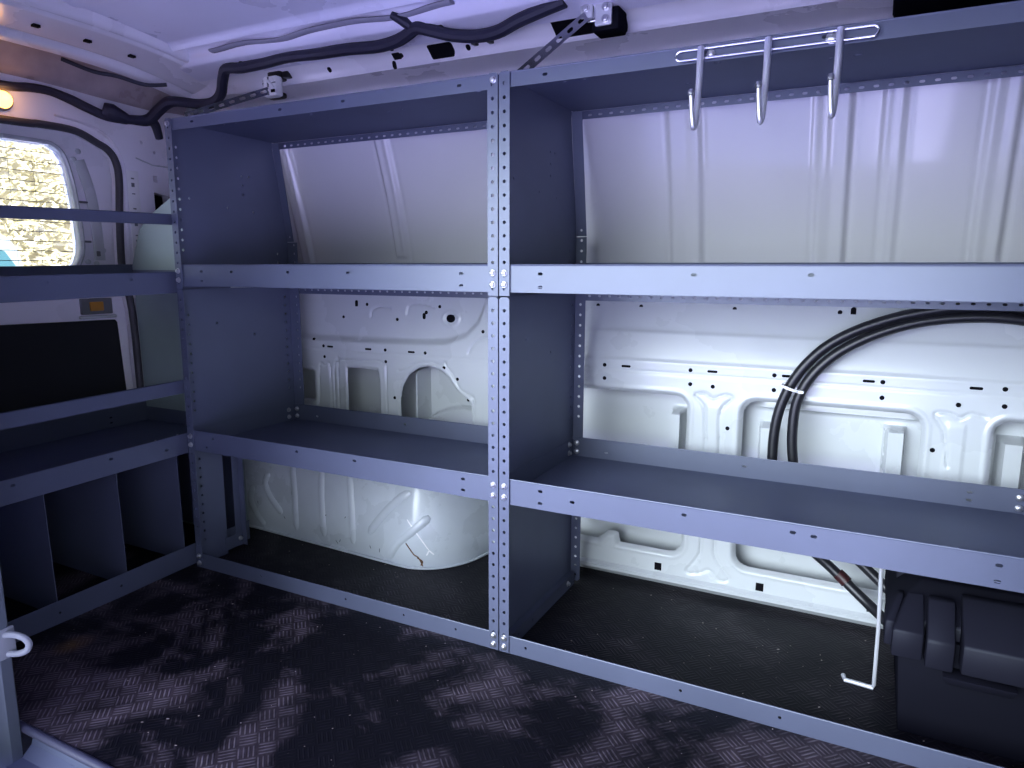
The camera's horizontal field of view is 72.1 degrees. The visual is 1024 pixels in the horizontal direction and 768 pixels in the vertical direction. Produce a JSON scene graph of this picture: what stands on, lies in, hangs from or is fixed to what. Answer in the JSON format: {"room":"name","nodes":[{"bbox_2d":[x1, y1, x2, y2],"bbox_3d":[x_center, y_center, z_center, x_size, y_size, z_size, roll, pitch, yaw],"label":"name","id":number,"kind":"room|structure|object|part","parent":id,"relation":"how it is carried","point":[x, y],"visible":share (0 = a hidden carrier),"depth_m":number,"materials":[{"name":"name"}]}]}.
{"room":"vehicle interior","nodes":[
{"label":"vehicle interior","id":0,"kind":"room"},
{"bbox_2d":[0,565,23,767],"bbox_3d":[-0.930,0.149,1.139,0.080,1.750,0.117,5,10,27],"label":"wall pillar","id":1,"kind":"structure","parent":0,"point":[11,746],"depth_m":1.23,"materials":[{"name":"grey metal"}]},
{"bbox_2d":[0,625,32,660],"bbox_3d":[-0.861,0.448,1.216,0.061,0.056,0.030,-2,10,-14],"label":"hook","id":2,"kind":"object","parent":1,"relation":"attached to","point":[8,649],"depth_m":1.21,"materials":[{"name":"grey metal"}]},
{"bbox_3d":[-0.877,0.449,1.212,0.006,0.056,0.038,5,11,27],"label":"plate","id":3,"kind":"part","parent":2,"relation":"part of","materials":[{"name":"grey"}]},
{"bbox_2d":[0,73,190,387],"bbox_3d":[-1.332,-0.150,1.920,0.043,1.385,1.340,5,10,27],"label":"door frame","id":4,"kind":"structure","parent":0,"point":[142,158],"depth_m":2.14,"materials":[{"name":"white paint"}]},
{"bbox_2d":[0,89,12,110],"bbox_3d":[-1.309,-0.734,1.811,0.026,0.053,0.053,5,10,27],"label":"lamp","id":5,"kind":"object","parent":4,"relation":"attached to","point":[6,100],"visible":1,"depth_m":1.81,"materials":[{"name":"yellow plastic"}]},
{"bbox_2d":[0,123,133,423],"bbox_3d":[-1.339,-0.130,2.058,0.053,1.300,0.570,5,10,27],"label":"door","id":6,"kind":"structure","parent":4,"relation":"in","point":[52,351],"depth_m":2.08,"materials":[{"name":"white paint"}]},
{"bbox_2d":[0,142,75,264],"bbox_3d":[-1.374,-0.486,1.957,0.007,0.377,0.303,5,10,27],"label":"window","id":7,"kind":"structure","parent":6,"relation":"attached to","point":[10,189],"depth_m":1.98,"materials":[{"name":"clear glass"}]},
{"bbox_3d":[-1.342,0.134,2.072,0.008,0.635,0.476,5,11,27],"label":"panel","id":8,"kind":"part","parent":6,"relation":"part of","materials":[{"name":"black plastic"}]},
{"bbox_2d":[0,115,143,387],"bbox_3d":[-1.387,-0.096,1.785,0.020,1.182,0.957,5,10,27],"label":"seal","id":9,"kind":"object","parent":4,"relation":"attached to","point":[33,123],"visible":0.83,"depth_m":2.10,"materials":[{"name":"grey rubber"}]},
{"bbox_2d":[0,39,185,115],"bbox_3d":[-1.312,-0.792,1.736,0.177,0.158,1.220,5,10,27],"label":"wall","id":10,"kind":"structure","parent":4,"relation":"attached to","point":[18,60],"depth_m":1.95,"materials":[{"name":"white metal"}]},
{"bbox_2d":[135,298,144,386],"bbox_3d":[-1.167,0.056,2.240,0.012,0.655,0.010,-8,12,-40],"label":"trim","id":11,"kind":"structure","parent":4,"relation":"attached to","point":[135,298],"depth_m":2.20,"materials":[{"name":"white paint"}]},
{"bbox_2d":[0,108,285,753],"bbox_3d":[0.028,0.021,1.256,3.360,1.870,1.405,5,10,27],"label":"wall","id":12,"kind":"structure","parent":0,"point":[26,740],"depth_m":1.98,"materials":[{"name":"white metal"}]},
{"bbox_2d":[6,738,89,767],"bbox_3d":[0.107,0.818,0.724,2.220,0.210,0.115,5,10,27],"label":"sill","id":13,"kind":"structure","parent":12,"relation":"attached to","point":[38,755],"depth_m":1.22,"materials":[{"name":"grey metal"}]},
{"bbox_2d":[20,720,114,767],"bbox_3d":[0.113,0.700,0.761,2.260,0.015,0.015,5,10,27],"label":"strip","id":14,"kind":"object","parent":13,"relation":"attached to","point":[76,754],"visible":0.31,"depth_m":1.20,"materials":[{"name":"grey metal"}]},
{"bbox_2d":[208,0,454,52],"bbox_3d":[-0.469,-0.869,1.724,0.761,0.015,0.042,5,10,27],"label":"trim","id":15,"kind":"structure","parent":12,"relation":"attached to","point":[442,3],"depth_m":1.70,"materials":[{"name":"grey plastic"}]},
{"bbox_2d":[62,0,679,81],"bbox_3d":[-0.048,-0.763,1.017,3.200,0.095,1.100,5,10,27],"label":"ceiling","id":16,"kind":"structure","parent":0,"point":[195,26],"depth_m":1.68,"materials":[{"name":"paint"}]},
{"bbox_2d":[0,0,209,97],"bbox_3d":[-1.176,-0.837,1.613,0.206,0.119,1.140,5,10,27],"label":"bow","id":17,"kind":"object","parent":16,"relation":"attached to","point":[58,27],"visible":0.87,"depth_m":1.79,"materials":[{"name":"white paint"}]},
{"bbox_2d":[0,0,567,139],"bbox_3d":[-0.649,-0.746,1.554,1.416,0.204,0.707,5,10,27],"label":"harness","id":18,"kind":"object","parent":16,"relation":"attached to","point":[110,112],"visible":0.97,"depth_m":1.82,"materials":[{"name":"black"}]},
{"bbox_2d":[191,0,892,111],"bbox_3d":[0.115,-0.747,1.608,2.560,0.181,0.258,5,10,27],"label":"roof rail","id":19,"kind":"object","parent":16,"relation":"attached to","point":[682,23],"visible":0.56,"depth_m":1.64,"materials":[{"name":"white metal"}]},
{"bbox_2d":[262,71,291,100],"bbox_3d":[-0.665,-0.847,1.971,0.094,0.089,0.058,5,10,27],"label":"clip","id":20,"kind":"object","parent":19,"relation":"attached to","point":[274,80],"visible":0.94,"depth_m":1.96,"materials":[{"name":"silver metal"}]},
{"bbox_2d":[184,87,267,115],"bbox_3d":[-0.803,-0.791,1.981,0.262,0.078,0.009,2,9,9],"label":"strap","id":21,"kind":"object","parent":20,"relation":"attached to","point":[258,93],"visible":0.95,"depth_m":1.98,"materials":[{"name":"silver metal"}]},
{"bbox_2d":[580,2,626,38],"bbox_3d":[0.194,-0.778,1.500,0.082,0.056,0.075,5,10,27],"label":"bracket","id":22,"kind":"object","parent":19,"relation":"attached to","point":[608,21],"visible":1,"depth_m":1.48,"materials":[{"name":"grey plastic"}]},
{"bbox_2d":[517,12,588,69],"bbox_3d":[0.065,-0.693,1.474,0.202,0.177,0.004,-2,10,-14],"label":"strap","id":23,"kind":"object","parent":22,"relation":"attached to","point":[574,24],"visible":0.74,"depth_m":1.48,"materials":[{"name":"silver metal"}]},
{"bbox_3d":[0.177,-0.779,1.482,0.069,0.048,0.011,5,11,27],"label":"plate","id":24,"kind":"part","parent":22,"relation":"part of","materials":[{"name":"grey metal"}]},
{"bbox_2d":[892,0,1016,17],"bbox_3d":[0.894,-0.638,1.015,0.602,0.048,0.280,5,10,27],"label":"headliner","id":25,"kind":"structure","parent":16,"relation":"attached to","point":[901,8],"depth_m":1.20},
{"bbox_2d":[4,522,1023,767],"bbox_3d":[0.078,0.593,1.396,3.210,0.004,1.100,5,10,27],"label":"floor","id":26,"kind":"structure","parent":0,"point":[194,666],"depth_m":1.41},
{"bbox_2d":[0,198,249,641],"bbox_3d":[-1.186,0.003,1.700,0.422,1.058,0.934,5,12,27],"label":"shelving unit","id":27,"kind":"object","parent":26,"relation":"on","point":[77,486],"visible":0.84,"depth_m":1.82,"materials":[{"name":"grey metal"}]},
{"bbox_3d":[-1.185,0.172,1.732,0.420,0.086,0.929,5,12,27],"label":"shelf","id":28,"kind":"part","parent":27,"relation":"part of","materials":[{"name":"grey metal"}]},
{"bbox_3d":[-1.188,-0.239,1.657,0.420,0.071,0.929,5,12,27],"label":"shelf","id":29,"kind":"part","parent":27,"relation":"part of","materials":[{"name":"grey metal"}]},
{"bbox_3d":[-1.005,0.509,1.702,0.022,0.058,0.929,5,12,27],"label":"rail","id":30,"kind":"part","parent":27,"relation":"part of","materials":[{"name":"grey metal"}]},
{"bbox_3d":[-0.976,-0.059,2.112,0.415,1.028,0.002,5,12,27],"label":"panel","id":31,"kind":"part","parent":27,"relation":"part of","materials":[{"name":"grey metal"}]},
{"bbox_3d":[-0.980,0.288,2.171,0.408,0.303,0.002,5,12,27],"label":"kick panel","id":32,"kind":"part","parent":27,"relation":"part of","materials":[{"name":"grey metal"}]},
{"bbox_2d":[244,416,488,569],"bbox_3d":[-0.532,0.283,2.144,0.984,0.360,0.243,5,10,27],"label":"wheel arch","id":33,"kind":"object","parent":26,"relation":"on","point":[396,525],"visible":0.53,"depth_m":1.99,"materials":[{"name":"white paint"}]},
{"bbox_2d":[164,72,571,649],"bbox_3d":[-0.357,-0.069,1.790,0.935,1.172,0.401,5,10,27],"label":"shelving unit","id":34,"kind":"object","parent":26,"relation":"on","point":[245,405],"visible":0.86,"depth_m":1.85,"materials":[{"name":"grey metal"}]},
{"bbox_3d":[-0.835,0.329,1.944,0.001,0.331,0.099,5,11,27],"label":"panel","id":35,"kind":"part","parent":34,"relation":"part of","materials":[{"name":"grey metal"}]},
{"bbox_3d":[-0.767,-0.476,1.941,0.001,0.410,0.388,5,11,27],"label":"panel","id":36,"kind":"part","parent":34,"relation":"part of","materials":[{"name":"grey metal"}]},
{"bbox_3d":[-0.768,-0.065,2.009,0.001,0.418,0.388,5,11,27],"label":"panel","id":37,"kind":"part","parent":34,"relation":"part of","materials":[{"name":"grey metal"}]},
{"bbox_3d":[-0.361,-0.631,1.685,0.928,0.028,0.353,5,11,27],"label":"shelf","id":38,"kind":"part","parent":34,"relation":"part of","materials":[{"name":"grey metal"}]},
{"bbox_3d":[-0.354,-0.274,1.760,0.928,0.060,0.386,5,11,27],"label":"shelf","id":39,"kind":"part","parent":34,"relation":"part of","materials":[{"name":"grey metal"}]},
{"bbox_3d":[-0.355,0.153,1.830,0.928,0.060,0.386,5,11,27],"label":"shelf","id":40,"kind":"part","parent":34,"relation":"part of","materials":[{"name":"grey metal"}]},
{"bbox_3d":[-0.439,0.514,1.725,0.929,0.040,0.024,5,11,27],"label":"rail","id":41,"kind":"part","parent":34,"relation":"part of","materials":[{"name":"grey metal"}]},
{"bbox_3d":[-0.280,-0.656,1.841,0.927,0.018,0.002,5,10,27],"label":"rail","id":42,"kind":"part","parent":34,"relation":"part of","materials":[{"name":"grey metal"}]},
{"bbox_3d":[-0.265,-0.270,1.936,0.927,0.058,0.002,5,10,27],"label":"rail","id":43,"kind":"part","parent":34,"relation":"part of","materials":[{"name":"grey metal"}]},
{"bbox_3d":[0.059,-0.032,1.584,0.001,1.164,0.386,5,11,27],"label":"panel","id":44,"kind":"part","parent":34,"relation":"part of","materials":[{"name":"grey metal"}]},
{"bbox_2d":[499,0,1023,767],"bbox_3d":[0.497,0.004,1.358,0.979,1.172,0.401,5,10,27],"label":"shelving unit","id":45,"kind":"object","parent":26,"relation":"on","point":[551,475],"visible":0.99,"depth_m":1.38,"materials":[{"name":"grey metal"}]},
{"bbox_3d":[0.066,0.379,1.649,0.001,0.331,0.388,5,11,27],"label":"panel","id":46,"kind":"part","parent":45,"relation":"part of","materials":[{"name":"grey metal"}]},
{"bbox_3d":[0.067,0.007,1.588,0.001,0.418,0.388,5,11,27],"label":"panel","id":47,"kind":"part","parent":45,"relation":"part of","materials":[{"name":"grey metal"}]},
{"bbox_3d":[0.068,-0.404,1.520,0.001,0.410,0.388,5,11,27],"label":"panel","id":48,"kind":"part","parent":45,"relation":"part of","materials":[{"name":"grey metal"}]},
{"bbox_3d":[0.070,0.528,1.662,0.016,0.032,0.370,5,11,27],"label":"rail","id":49,"kind":"part","parent":45,"relation":"part of","materials":[{"name":"grey metal"}]},
{"bbox_3d":[0.415,0.588,1.294,0.973,0.040,0.024,5,11,27],"label":"rail","id":50,"kind":"part","parent":45,"relation":"part of","materials":[{"name":"grey metal"}]},
{"bbox_3d":[0.493,-0.558,1.254,0.972,0.028,0.353,5,11,27],"label":"shelf","id":51,"kind":"part","parent":45,"relation":"part of","materials":[{"name":"grey metal"}]},
{"bbox_3d":[0.500,-0.201,1.328,0.972,0.060,0.386,5,11,27],"label":"shelf","id":52,"kind":"part","parent":45,"relation":"part of","materials":[{"name":"grey metal"}]},
{"bbox_3d":[0.499,0.226,1.399,0.972,0.060,0.386,5,11,27],"label":"shelf","id":53,"kind":"part","parent":45,"relation":"part of","materials":[{"name":"grey metal"}]},
{"bbox_2d":[675,24,879,130],"bbox_3d":[0.397,-0.471,1.091,0.302,0.132,0.046,5,10,27],"label":"hook rack","id":54,"kind":"object","parent":45,"relation":"attached to","point":[836,36],"visible":1,"depth_m":1.09,"materials":[{"name":"silver metal"}]},
{"bbox_3d":[0.404,-0.529,1.094,0.302,0.019,0.004,5,11,27],"label":"frame","id":55,"kind":"part","parent":54,"relation":"part of","materials":[{"name":"silver metal"}]},
{"bbox_3d":[0.574,-0.583,1.410,0.971,0.018,0.002,5,10,27],"label":"rail","id":56,"kind":"part","parent":45,"relation":"part of","materials":[{"name":"grey metal"}]},
{"bbox_3d":[0.589,-0.197,1.505,0.971,0.058,0.002,5,10,27],"label":"rail","id":57,"kind":"part","parent":45,"relation":"part of","materials":[{"name":"grey metal"}]},
{"bbox_2d":[841,568,882,689],"bbox_3d":[0.684,0.441,1.343,0.046,0.316,0.095,-1,9,-6],"label":"rod","id":58,"kind":"object","parent":45,"relation":"hanging from","point":[880,581],"visible":0.92,"depth_m":1.33,"materials":[{"name":"grey metal"}]},
{"bbox_3d":[0.688,0.443,1.321,0.010,0.311,0.065,6,11,34],"label":"rod","id":59,"kind":"part","parent":58,"relation":"part of","materials":[{"name":"grey metal"}]},
{"bbox_2d":[883,570,1023,762],"bbox_3d":[0.890,0.455,1.250,0.410,0.317,0.330,5,10,27],"label":"box","id":60,"kind":"object","parent":26,"relation":"on","point":[957,648],"visible":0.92,"depth_m":1.19,"materials":[{"name":"black plastic"}]},
{"bbox_3d":[0.890,0.380,1.238,0.410,0.165,0.330,5,11,27],"label":"lid","id":61,"kind":"part","parent":60,"relation":"part of","materials":[{"name":"black plastic"}]},
{"bbox_3d":[0.768,0.493,1.159,0.102,0.018,0.047,5,11,27],"label":"handle","id":62,"kind":"part","parent":60,"relation":"part of","materials":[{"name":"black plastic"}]},
{"bbox_2d":[272,64,1023,262],"bbox_3d":[0.262,-0.464,1.681,2.320,0.410,0.131,5,10,27],"label":"wall","id":63,"kind":"structure","parent":0,"point":[927,173],"depth_m":1.57,"materials":[{"name":"white metal"}]},
{"bbox_2d":[285,289,1023,628],"bbox_3d":[0.275,0.111,1.850,2.360,0.809,0.097,5,10,27],"label":"wall","id":64,"kind":"structure","parent":0,"point":[946,401],"depth_m":1.70,"materials":[{"name":"white metal"}]},
{"bbox_2d":[767,302,1023,624],"bbox_3d":[0.887,0.180,1.415,0.717,0.690,0.097,5,10,27],"label":"power cable","id":65,"kind":"object","parent":64,"relation":"attached to","point":[841,576],"visible":0.57,"depth_m":1.52,"materials":[{"name":"black rubber"}]},
{"bbox_2d":[781,383,803,393],"bbox_3d":[0.619,0.009,1.553,0.049,0.018,0.037,5,10,27],"label":"cable tie","id":66,"kind":"object","parent":65,"relation":"attached to","point":[782,384],"visible":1,"depth_m":1.54,"materials":[{"name":"white plastic"}]},
{"bbox_2d":[787,312,1023,592],"bbox_3d":[0.910,0.175,1.416,0.678,0.638,0.083,5,10,27],"label":"power cable","id":67,"kind":"object","parent":64,"relation":"attached to","point":[838,352],"visible":0.63,"depth_m":1.49,"materials":[{"name":"black rubber"}]},
{"label":"outside","id":68,"kind":"structure","parent":0,"visible":0},
{"bbox_3d":[-0.028,1.110,1.598,28.000,0.050,28.000,5,10,27],"label":"ground","id":69,"kind":"structure","parent":68,"visible":0},
{"bbox_2d":[0,234,22,265],"bbox_3d":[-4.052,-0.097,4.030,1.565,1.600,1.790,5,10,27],"label":"car","id":70,"kind":"object","parent":69,"relation":"on","point":[6,247],"visible":0.12,"depth_m":4.22,"materials":[{"name":"paint"}]},
{"bbox_2d":[0,140,72,265],"bbox_3d":[-4.967,-1.126,6.072,0.493,3.058,7.801,5,10,27],"label":"brick wall","id":71,"kind":"structure","parent":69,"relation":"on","point":[63,241],"depth_m":6.81,"materials":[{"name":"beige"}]}
]}

